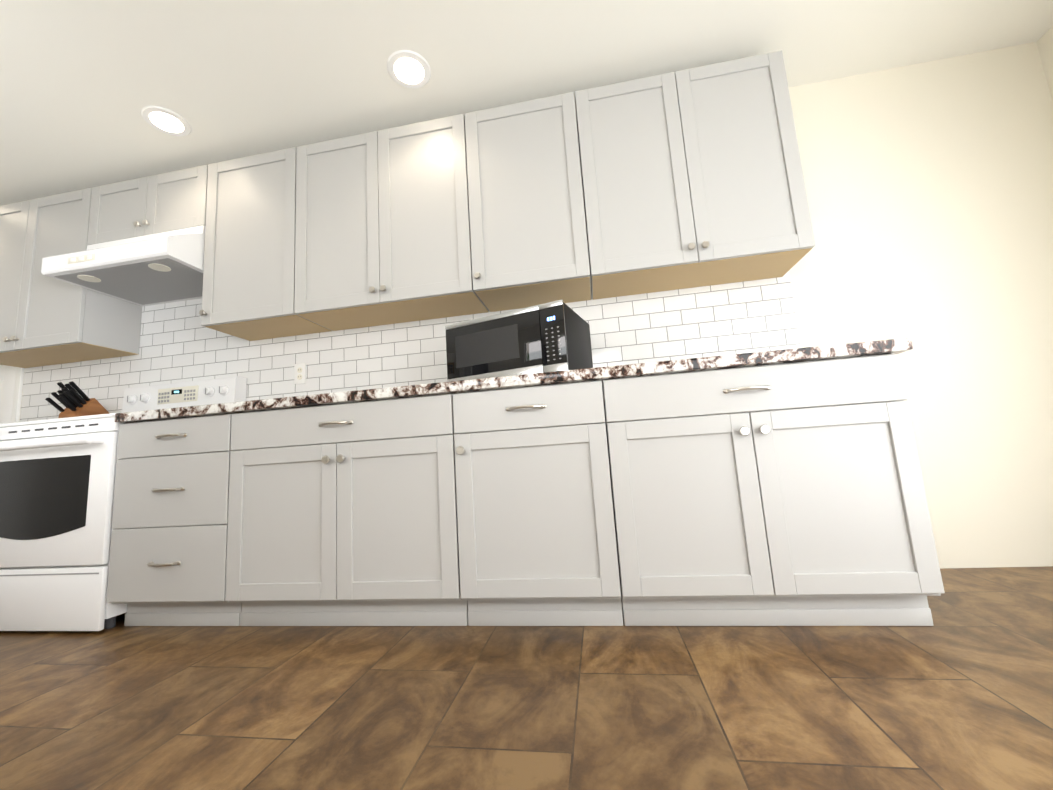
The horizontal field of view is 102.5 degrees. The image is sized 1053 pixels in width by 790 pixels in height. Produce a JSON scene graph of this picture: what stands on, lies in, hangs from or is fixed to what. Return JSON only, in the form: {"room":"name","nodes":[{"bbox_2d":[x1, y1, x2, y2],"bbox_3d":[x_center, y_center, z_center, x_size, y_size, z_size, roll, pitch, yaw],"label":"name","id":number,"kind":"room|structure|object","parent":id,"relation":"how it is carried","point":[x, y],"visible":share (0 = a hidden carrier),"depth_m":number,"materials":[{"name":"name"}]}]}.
{"room":"kitchen","nodes":[
{"label":"kitchen","id":0,"kind":"room"},
{"bbox_2d":[0,566,1052,789],"bbox_3d":[-1.125,0.806,0.800,7.280,0.050,3.160,-5,-8,9],"label":"floor","id":1,"kind":"structure","parent":0,"point":[958,695],"depth_m":1.00,"materials":[{"name":"tile"}]},
{"bbox_2d":[0,376,246,630],"bbox_3d":[-2.031,0.448,2.087,0.767,1.136,0.735,-5,-8,9],"label":"stove","id":2,"kind":"object","parent":1,"relation":"on","point":[57,483],"visible":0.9,"depth_m":1.75,"materials":[{"name":"white metal"}]},
{"bbox_2d":[107,413,241,625],"bbox_3d":[-1.371,0.546,1.985,0.536,0.830,0.708,-5,-8,9],"label":"base cabinet","id":3,"kind":"object","parent":1,"relation":"on","point":[168,558],"visible":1,"depth_m":1.68,"materials":[{"name":"grey paint"}]},
{"bbox_2d":[225,394,467,625],"bbox_3d":[-0.650,0.482,1.870,0.921,0.830,0.708,-5,-8,9],"label":"base cabinet","id":4,"kind":"object","parent":1,"relation":"on","point":[344,514],"visible":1,"depth_m":1.57,"materials":[{"name":"grey paint"}]},
{"bbox_2d":[115,338,912,422],"bbox_3d":[-0.209,0.012,1.866,2.954,0.038,0.688,-5,-8,9],"label":"countertop","id":5,"kind":"structure","parent":4,"relation":"on","point":[869,348],"depth_m":1.48,"materials":[{"name":"stone"}]},
{"bbox_2d":[445,300,592,381],"bbox_3d":[-0.022,-0.170,1.913,0.555,0.308,0.376,-7,-9,24],"label":"microwave","id":6,"kind":"object","parent":5,"relation":"on","point":[553,336],"visible":0.73,"depth_m":1.74,"materials":[{"name":"black plastic"}]},
{"bbox_2d":[453,380,622,625],"bbox_3d":[0.073,0.419,1.754,0.541,0.830,0.708,-5,-8,9],"label":"base cabinet","id":7,"kind":"object","parent":1,"relation":"on","point":[536,533],"visible":1,"depth_m":1.46,"materials":[{"name":"grey paint"}]},
{"bbox_2d":[602,353,944,625],"bbox_3d":[0.792,0.356,1.639,0.912,0.830,0.708,-5,-8,9],"label":"base cabinet","id":8,"kind":"object","parent":1,"relation":"on","point":[789,494],"visible":1,"depth_m":1.34,"materials":[{"name":"grey paint"}]},
{"bbox_2d":[0,0,1052,205],"bbox_3d":[-1.280,-1.575,1.138,7.280,0.050,3.160,-5,-8,9],"label":"ceiling","id":9,"kind":"structure","parent":0,"point":[83,83],"depth_m":1.89,"materials":[{"name":"white paint"}]},
{"bbox_2d":[141,105,191,135],"bbox_3d":[-1.806,-1.371,2.123,0.196,0.008,0.196,-5,-8,9],"label":"recessed light","id":10,"kind":"object","parent":9,"relation":"in","point":[166,121],"visible":1,"depth_m":2.11,"materials":[{"name":"white plastic"}]},
{"bbox_2d":[387,50,430,88],"bbox_3d":[-0.536,-1.481,1.930,0.196,0.008,0.196,-5,-8,9],"label":"recessed light","id":11,"kind":"object","parent":9,"relation":"in","point":[408,69],"visible":1,"depth_m":1.92,"materials":[{"name":"white plastic"}]},
{"bbox_2d":[19,42,1052,567],"bbox_3d":[-0.903,-0.213,2.307,7.140,2.360,0.400,-5,-8,9],"label":"wall","id":12,"kind":"structure","parent":0,"point":[929,190],"depth_m":1.94,"materials":[{"name":"white paint"}]},
{"bbox_2d":[0,365,16,423],"bbox_3d":[-3.656,0.231,2.774,0.700,1.943,0.011,-5,-8,9],"label":"door","id":13,"kind":"structure","parent":12,"relation":"in","point":[7,378],"depth_m":2.76,"materials":[{"name":"white wood"}]},
{"bbox_2d":[11,367,24,422],"bbox_3d":[-3.830,0.208,2.804,1.149,2.043,0.020,-5,-8,9],"label":"door frame","id":14,"kind":"structure","parent":12,"relation":"attached to","point":[17,397],"depth_m":2.73,"materials":[{"name":"white wood"}]},
{"bbox_2d":[0,188,141,367],"bbox_3d":[-2.898,-0.690,2.587,0.888,0.921,0.342,-5,-8,9],"label":"upper cabinet","id":15,"kind":"object","parent":12,"relation":"attached to","point":[45,320],"visible":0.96,"depth_m":2.45,"materials":[{"name":"grey paint"}]},
{"bbox_2d":[87,165,207,244],"bbox_3d":[-2.096,-1.040,2.496,0.771,0.359,0.342,-5,-8,9],"label":"upper cabinet","id":16,"kind":"object","parent":12,"relation":"attached to","point":[162,202],"visible":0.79,"depth_m":2.35,"materials":[{"name":"grey paint"}]},
{"bbox_2d":[41,225,204,306],"bbox_3d":[-2.090,-0.744,2.372,0.761,0.258,0.507,-5,-8,9],"label":"range hood","id":17,"kind":"object","parent":16,"relation":"attached to","point":[157,268],"visible":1,"depth_m":2.21,"materials":[{"name":"white metal"}]},
{"bbox_2d":[199,147,331,340],"bbox_3d":[-1.431,-0.819,2.353,0.536,0.921,0.342,-5,-8,9],"label":"upper cabinet","id":18,"kind":"object","parent":12,"relation":"attached to","point":[248,293],"visible":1,"depth_m":2.22,"materials":[{"name":"grey paint"}]},
{"bbox_2d":[294,114,488,330],"bbox_3d":[-0.711,-0.882,2.238,0.921,0.921,0.342,-5,-8,9],"label":"upper cabinet","id":19,"kind":"object","parent":12,"relation":"attached to","point":[382,235],"visible":1,"depth_m":2.10,"materials":[{"name":"grey paint"}]},
{"bbox_2d":[19,272,800,421],"bbox_3d":[-1.002,-0.341,2.398,4.622,0.910,0.008,-5,-8,9],"label":"tile backsplash","id":20,"kind":"structure","parent":12,"relation":"attached to","point":[179,343],"depth_m":2.35,"materials":[{"name":"white tile"}]},
{"bbox_2d":[294,363,305,383],"bbox_3d":[-1.292,-0.122,2.410,0.072,0.117,0.008,-5,-8,9],"label":"outlet","id":21,"kind":"object","parent":20,"relation":"attached to","point":[299,373],"visible":1,"depth_m":2.41,"materials":[{"name":"white plastic"}]},
{"bbox_2d":[465,92,591,311],"bbox_3d":[0.012,-0.945,2.123,0.541,0.921,0.342,-5,-8,9],"label":"upper cabinet","id":22,"kind":"object","parent":12,"relation":"attached to","point":[529,243],"visible":1,"depth_m":1.99,"materials":[{"name":"grey paint"}]},
{"bbox_2d":[575,50,814,299],"bbox_3d":[0.731,-1.008,2.008,0.912,0.921,0.342,-5,-8,9],"label":"upper cabinet","id":23,"kind":"object","parent":12,"relation":"attached to","point":[692,177],"visible":0.98,"depth_m":1.87,"materials":[{"name":"grey paint"}]},
{"bbox_2d":[1037,27,1052,100],"bbox_3d":[2.298,-0.701,0.340,0.140,2.360,3.020,-5,-8,9],"label":"wall","id":24,"kind":"structure","parent":0,"point":[1045,44],"depth_m":1.95,"materials":[{"name":"white paint"}]},
{"bbox_3d":[-2.811,0.240,2.282,0.784,0.038,0.688,-5,-8,9],"label":"countertop","id":25,"kind":"structure","parent":0,"visible":0},
{"bbox_2d":[45,381,108,417],"bbox_3d":[-2.571,0.082,2.442,0.119,0.287,0.277,-4,-8,1],"label":"knife block","id":26,"kind":"object","parent":25,"relation":"on","point":[73,402],"visible":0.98,"depth_m":2.38,"materials":[{"name":"brown wood"}]}
]}

